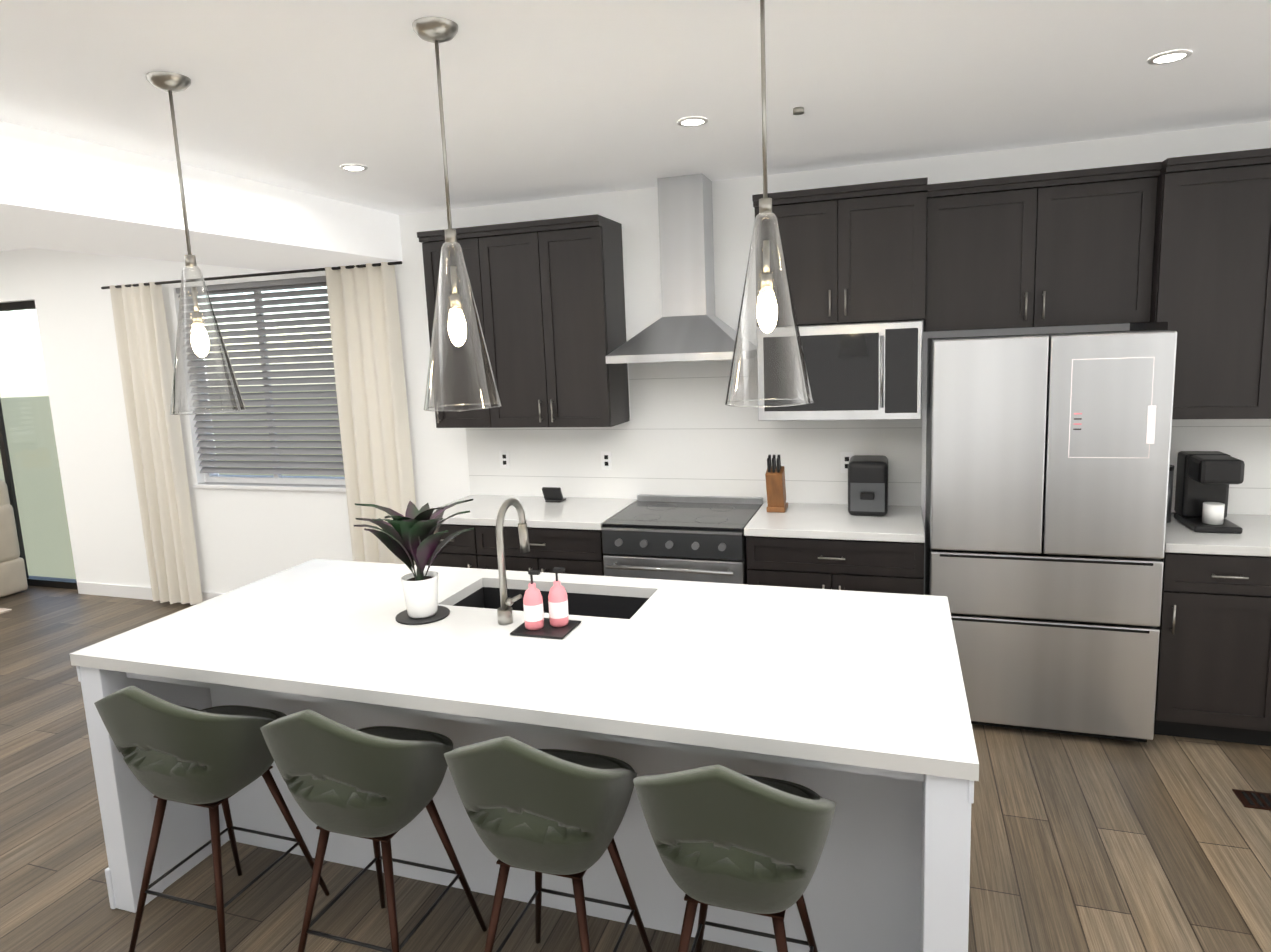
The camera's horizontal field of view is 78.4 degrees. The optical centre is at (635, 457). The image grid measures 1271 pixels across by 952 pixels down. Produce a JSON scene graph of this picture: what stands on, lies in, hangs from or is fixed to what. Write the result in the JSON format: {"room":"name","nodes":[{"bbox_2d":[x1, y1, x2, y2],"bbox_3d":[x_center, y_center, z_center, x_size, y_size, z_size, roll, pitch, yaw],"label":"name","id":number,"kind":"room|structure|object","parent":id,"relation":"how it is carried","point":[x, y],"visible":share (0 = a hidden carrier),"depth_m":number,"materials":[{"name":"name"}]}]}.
{"room":"kitchen","nodes":[
{"label":"kitchen","id":0,"kind":"room"},
{"bbox_2d":[0,586,1270,951],"bbox_3d":[-2.709,1.764,1.996,14.500,0.120,7.775,0,9,19],"label":"floor","id":1,"kind":"structure","parent":0,"point":[1108,844],"depth_m":2.81,"materials":[{"name":"brown wood"}]},
{"bbox_2d":[0,608,11,613],"bbox_3d":[-6.721,1.383,5.281,3.000,0.012,2.720,0,9,19],"label":"rug","id":2,"kind":"object","parent":1,"relation":"on","point":[3,610],"visible":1,"depth_m":6.05,"materials":[{"name":"beige fabric"}]},
{"bbox_2d":[0,479,27,597],"bbox_3d":[-5.703,0.701,6.260,0.900,0.967,0.860,0,9,19],"label":"armchair","id":3,"kind":"object","parent":2,"relation":"on","point":[13,578],"visible":1,"depth_m":6.43,"materials":[{"name":"fabric"}]},
{"bbox_2d":[94,686,329,951],"bbox_3d":[-1.355,1.093,2.497,0.472,0.953,0.486,0,9,19],"label":"stool","id":4,"kind":"object","parent":1,"relation":"on","point":[212,759],"visible":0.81,"depth_m":2.32,"materials":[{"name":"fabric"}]},
{"bbox_2d":[260,709,486,951],"bbox_3d":[-0.768,1.098,2.300,0.472,0.953,0.486,0,9,19],"label":"stool","id":5,"kind":"object","parent":1,"relation":"on","point":[377,785],"visible":0.98,"depth_m":2.12,"materials":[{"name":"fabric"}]},
{"bbox_2d":[426,520,464,567],"bbox_3d":[-0.949,0.770,4.837,0.439,0.880,0.638,0,9,19],"label":"base cabinet","id":6,"kind":"object","parent":1,"relation":"on","point":[453,554],"depth_m":4.50,"materials":[{"name":"black wood"}]},
{"bbox_2d":[71,583,978,951],"bbox_3d":[-0.358,1.048,2.727,2.744,0.890,1.132,0,9,19],"label":"kitchen island","id":7,"kind":"object","parent":1,"relation":"on","point":[892,872],"depth_m":2.46,"materials":[{"name":"white stone"}]},
{"bbox_2d":[70,587,978,774],"bbox_3d":[-0.448,0.622,2.449,2.744,0.040,0.690,0,9,19],"label":"island countertop","id":8,"kind":"structure","parent":7,"relation":"on","point":[900,702],"depth_m":2.27,"materials":[{"name":"white stone"}]},
{"bbox_2d":[354,499,473,624],"bbox_3d":[-0.769,0.357,2.754,0.407,0.420,0.409,0,9,19],"label":"plant","id":9,"kind":"object","parent":8,"relation":"on","point":[411,537],"visible":1,"depth_m":2.73,"materials":[{"name":"green plant"}]},
{"bbox_2d":[496,498,529,624],"bbox_3d":[-0.408,0.349,2.722,0.094,0.416,0.222,0,9,19],"label":"faucet","id":10,"kind":"object","parent":8,"relation":"on","point":[505,613],"visible":1,"depth_m":2.65,"materials":[{"name":"silver metal"}]},
{"bbox_2d":[510,567,580,638],"bbox_3d":[-0.302,0.472,2.588,0.190,0.203,0.160,0,9,19],"label":"soap bottles","id":11,"kind":"object","parent":8,"relation":"on","point":[557,624],"visible":1,"depth_m":2.58,"materials":[{"name":"pink plastic"}]},
{"bbox_2d":[461,524,604,575],"bbox_3d":[-0.460,0.773,4.673,0.829,0.880,0.638,0,9,19],"label":"base cabinet","id":12,"kind":"object","parent":1,"relation":"on","point":[579,551],"depth_m":4.32,"materials":[{"name":"black wood"}]},
{"bbox_2d":[433,496,636,527],"bbox_3d":[-0.635,0.318,4.654,1.165,0.040,0.648,0,9,19],"label":"countertop","id":13,"kind":"structure","parent":12,"relation":"on","point":[576,511],"depth_m":4.55,"materials":[{"name":"white stone"}]},
{"bbox_2d":[542,487,565,502],"bbox_3d":[-0.497,0.223,4.789,0.120,0.095,0.114,0,9,19],"label":"smart display","id":14,"kind":"object","parent":13,"relation":"on","point":[552,494],"visible":1,"depth_m":4.75,"materials":[{"name":"black plastic"}]},
{"bbox_2d":[444,736,652,951],"bbox_3d":[-0.218,1.102,2.115,0.472,0.953,0.486,0,9,19],"label":"stool","id":15,"kind":"object","parent":1,"relation":"on","point":[556,812],"visible":1,"depth_m":1.91,"materials":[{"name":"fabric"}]},
{"bbox_2d":[601,494,762,583],"bbox_3d":[0.289,0.750,4.375,0.756,0.950,0.719,0,9,19],"label":"range","id":16,"kind":"object","parent":1,"relation":"on","point":[684,538],"visible":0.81,"depth_m":4.09,"materials":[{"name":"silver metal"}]},
{"bbox_2d":[633,764,835,951],"bbox_3d":[0.266,1.105,1.954,0.472,0.953,0.486,0,9,19],"label":"stool","id":17,"kind":"object","parent":1,"relation":"on","point":[724,837],"visible":1,"depth_m":1.74,"materials":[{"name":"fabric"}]},
{"bbox_2d":[744,512,924,594],"bbox_3d":[1.076,0.785,4.159,0.850,0.880,0.638,0,9,19],"label":"base cabinet","id":18,"kind":"object","parent":1,"relation":"on","point":[850,563],"depth_m":3.81,"materials":[{"name":"black wood"}]},
{"bbox_2d":[745,500,924,539],"bbox_3d":[1.053,0.331,4.088,0.855,0.040,0.648,0,9,19],"label":"countertop","id":19,"kind":"structure","parent":18,"relation":"on","point":[901,521],"depth_m":3.95,"materials":[{"name":"white stone"}]},
{"bbox_2d":[765,455,787,512],"bbox_3d":[0.769,0.136,4.251,0.100,0.319,0.198,0,9,19],"label":"knife block","id":20,"kind":"object","parent":19,"relation":"on","point":[775,487],"visible":1,"depth_m":4.20,"materials":[{"name":"brown wood"}]},
{"bbox_2d":[848,455,887,515],"bbox_3d":[1.233,0.150,4.126,0.200,0.289,0.305,0,9,19],"label":"air fryer","id":21,"kind":"object","parent":19,"relation":"on","point":[867,485],"visible":1,"depth_m":4.02,"materials":[{"name":"black plastic"}]},
{"bbox_2d":[924,330,1176,741],"bbox_3d":[1.905,0.330,3.761,0.925,1.825,0.724,0,9,19],"label":"fridge","id":22,"kind":"object","parent":1,"relation":"on","point":[1047,470],"visible":0.94,"depth_m":3.41,"materials":[{"name":"silver metal"}]},
{"bbox_2d":[1154,548,1270,744],"bbox_3d":[2.644,0.797,3.633,0.519,0.880,0.638,0,9,19],"label":"base cabinet","id":23,"kind":"object","parent":1,"relation":"on","point":[1214,626],"depth_m":3.35,"materials":[{"name":"black wood"}]},
{"bbox_2d":[1165,512,1270,551],"bbox_3d":[2.860,0.344,3.483,1.022,0.040,0.648,0,9,19],"label":"countertop","id":24,"kind":"structure","parent":23,"relation":"on","point":[1255,536],"depth_m":3.40,"materials":[{"name":"white stone"}]},
{"bbox_2d":[1166,465,1173,522],"bbox_3d":[2.497,0.171,3.696,0.088,0.269,0.088,0,9,19],"label":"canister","id":25,"kind":"object","parent":24,"relation":"on","point":[1170,490],"visible":0.25,"depth_m":3.66,"materials":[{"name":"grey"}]},
{"bbox_2d":[1173,451,1244,533],"bbox_3d":[2.630,0.152,3.574,0.180,0.329,0.300,0,9,19],"label":"coffee maker","id":26,"kind":"object","parent":24,"relation":"on","point":[1204,479],"visible":1,"depth_m":3.54,"materials":[{"name":"black plastic"}]},
{"bbox_2d":[1232,789,1270,810],"bbox_3d":[2.504,1.335,3.005,0.300,0.007,0.120,0,9,19],"label":"floor vent","id":27,"kind":"object","parent":1,"relation":"in","point":[1255,800],"visible":1,"depth_m":3.04,"materials":[{"name":"brown metal"}]},
{"bbox_2d":[1261,608,1270,745],"bbox_3d":[3.067,0.800,3.491,0.609,0.880,0.638,0,9,19],"label":"base cabinet","id":28,"kind":"object","parent":1,"relation":"on","point":[1265,712],"depth_m":3.32,"materials":[{"name":"black wood"}]},
{"bbox_2d":[0,121,1270,592],"bbox_3d":[-1.579,-0.323,5.323,14.500,2.950,0.200,0,9,19],"label":"wall","id":29,"kind":"structure","parent":0,"point":[244,537],"depth_m":5.57,"materials":[{"name":"white paint"}]},
{"bbox_2d":[0,300,77,589],"bbox_3d":[-5.358,-0.081,6.643,1.500,2.400,0.080,0,9,19],"label":"glass door","id":30,"kind":"structure","parent":29,"relation":"attached to","point":[53,582],"depth_m":6.62,"materials":[{"name":"grey"}]},
{"bbox_2d":[77,582,224,603],"bbox_3d":[-2.834,1.093,5.858,3.760,0.100,0.012,0,9,19],"label":"baseboard","id":31,"kind":"structure","parent":29,"relation":"attached to","point":[123,591],"depth_m":6.28,"materials":[{"name":"white wood"}]},
{"bbox_2d":[101,261,415,604],"bbox_3d":[-2.671,-0.066,5.534,2.600,2.410,0.092,0,9,19],"label":"curtain","id":32,"kind":"object","parent":29,"relation":"hanging from","point":[369,377],"visible":0.83,"depth_m":5.34,"materials":[{"name":"beige fabric"}]},
{"bbox_2d":[183,286,345,491],"bbox_3d":[-2.671,-0.510,5.618,1.400,1.475,0.180,0,9,19],"label":"window","id":33,"kind":"structure","parent":29,"relation":"in","point":[279,479],"depth_m":5.70,"materials":[{"name":"white"}]},
{"bbox_2d":[176,276,344,474],"bbox_3d":[-2.681,-0.557,5.587,1.340,1.368,0.050,0,9,19],"label":"window blinds","id":34,"kind":"object","parent":33,"relation":"attached to","point":[279,460],"visible":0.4,"depth_m":5.56,"materials":[{"name":"grey plastic"}]},
{"bbox_2d":[417,232,476,431],"bbox_3d":[-0.977,-0.757,4.756,0.435,1.125,0.348,0,9,19],"label":"upper cabinet","id":35,"kind":"object","parent":29,"relation":"attached to","point":[431,245],"depth_m":4.63,"materials":[{"name":"black wood"}]},
{"bbox_2d":[465,216,632,431],"bbox_3d":[-0.497,-0.754,4.595,0.811,1.125,0.348,0,9,19],"label":"upper cabinet","id":36,"kind":"object","parent":29,"relation":"attached to","point":[549,298],"depth_m":4.43,"materials":[{"name":"black wood"}]},
{"bbox_2d":[605,173,756,363],"bbox_3d":[0.253,-1.020,4.230,0.760,0.981,0.465,0,9,19],"label":"range hood","id":37,"kind":"object","parent":29,"relation":"attached to","point":[688,325],"visible":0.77,"depth_m":4.21,"materials":[{"name":"silver metal"}]},
{"bbox_2d":[752,180,944,326],"bbox_3d":[1.088,-1.009,4.022,0.884,0.625,0.348,0,9,19],"label":"upper cabinet","id":38,"kind":"object","parent":29,"relation":"attached to","point":[854,255],"depth_m":3.84,"materials":[{"name":"black wood"}]},
{"bbox_2d":[756,321,922,420],"bbox_3d":[1.066,-0.450,4.072,0.800,0.477,0.436,0,9,19],"label":"microwave","id":39,"kind":"object","parent":38,"relation":"attached to","point":[869,371],"visible":0.81,"depth_m":3.88,"materials":[{"name":"silver metal"}]},
{"bbox_2d":[923,168,1140,331],"bbox_3d":[1.923,-0.969,3.788,0.966,0.665,0.273,0,9,19],"label":"upper cabinet","id":40,"kind":"object","parent":29,"relation":"attached to","point":[1049,251],"depth_m":3.65,"materials":[{"name":"black wood"}]},
{"bbox_2d":[1130,152,1270,423],"bbox_3d":[2.598,-0.740,3.557,0.579,1.105,0.348,0,9,19],"label":"upper cabinet","id":41,"kind":"object","parent":29,"relation":"attached to","point":[1181,246],"depth_m":3.41,"materials":[{"name":"black wood"}]},
{"bbox_2d":[1253,200,1270,423],"bbox_3d":[3.055,-0.737,3.404,0.618,1.105,0.348,0,9,19],"label":"upper cabinet","id":42,"kind":"object","parent":29,"relation":"attached to","point":[1263,416],"depth_m":3.38,"materials":[{"name":"black wood"}]},
{"bbox_2d":[0,0,1270,250],"bbox_3d":[-2.829,-1.109,1.576,14.500,0.210,7.775,0,9,19],"label":"ceiling","id":43,"kind":"structure","parent":0,"point":[552,98],"depth_m":2.67,"materials":[{"name":"white paint"}]},
{"bbox_2d":[145,71,245,414],"bbox_3d":[-1.435,-0.667,2.504,0.225,1.043,0.225,0,9,19],"label":"pendant light","id":44,"kind":"object","parent":43,"relation":"hanging from","point":[170,83],"visible":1,"depth_m":2.50,"materials":[{"name":"clear glass"}]},
{"bbox_2d":[0,121,401,271],"bbox_3d":[-3.151,-0.889,1.720,1.000,0.341,7.375,0,9,19],"label":"soffit","id":45,"kind":"structure","parent":43,"relation":"attached to","point":[61,192],"depth_m":3.59,"materials":[{"name":"white paint"}]},
{"bbox_2d":[340,164,367,170],"bbox_3d":[-1.331,-1.368,3.680,0.123,0.006,0.123,-1,9,13],"label":"recessed light","id":46,"kind":"object","parent":43,"relation":"in","point":[351,167],"depth_m":3.67,"materials":[{"name":"white plastic"}]},
{"bbox_2d":[412,17,501,410],"bbox_3d":[-0.524,-0.661,2.199,0.225,1.043,0.225,0,9,19],"label":"pendant light","id":47,"kind":"object","parent":43,"relation":"hanging from","point":[436,30],"visible":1,"depth_m":2.20,"materials":[{"name":"clear glass"}]},
{"bbox_2d":[677,117,707,126],"bbox_3d":[0.230,-1.355,3.146,0.123,0.006,0.123,-5,9,-20],"label":"recessed light","id":48,"kind":"object","parent":43,"relation":"in","point":[693,121],"depth_m":3.14,"materials":[{"name":"white plastic"}]},
{"bbox_2d":[725,0,813,406],"bbox_3d":[0.319,-0.654,1.916,0.225,1.043,0.225,0,9,19],"label":"pendant light","id":49,"kind":"object","parent":43,"relation":"hanging from","point":[767,312],"visible":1,"depth_m":1.93,"materials":[{"name":"clear glass"}]},
{"bbox_2d":[793,107,803,114],"bbox_3d":[0.619,-1.333,2.961,0.046,0.030,0.105,0,9,19],"label":"smoke detector","id":50,"kind":"object","parent":43,"relation":"attached to","point":[798,110],"visible":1,"depth_m":2.96,"materials":[{"name":"white plastic"}]},
{"bbox_2d":[1147,50,1191,64],"bbox_3d":[1.792,-1.342,2.613,0.123,0.006,0.123,-5,9,-20],"label":"recessed light","id":51,"kind":"object","parent":43,"relation":"in","point":[1166,57],"depth_m":2.61,"materials":[{"name":"white plastic"}]},
{"label":"outside","id":52,"kind":"structure","parent":0,"visible":0},
{"bbox_2d":[0,390,344,578],"bbox_3d":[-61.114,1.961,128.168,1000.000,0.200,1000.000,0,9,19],"label":"ground","id":53,"kind":"structure","parent":52,"point":[26,468],"depth_m":129.82,"materials":[{"name":"green plant"}]}
]}

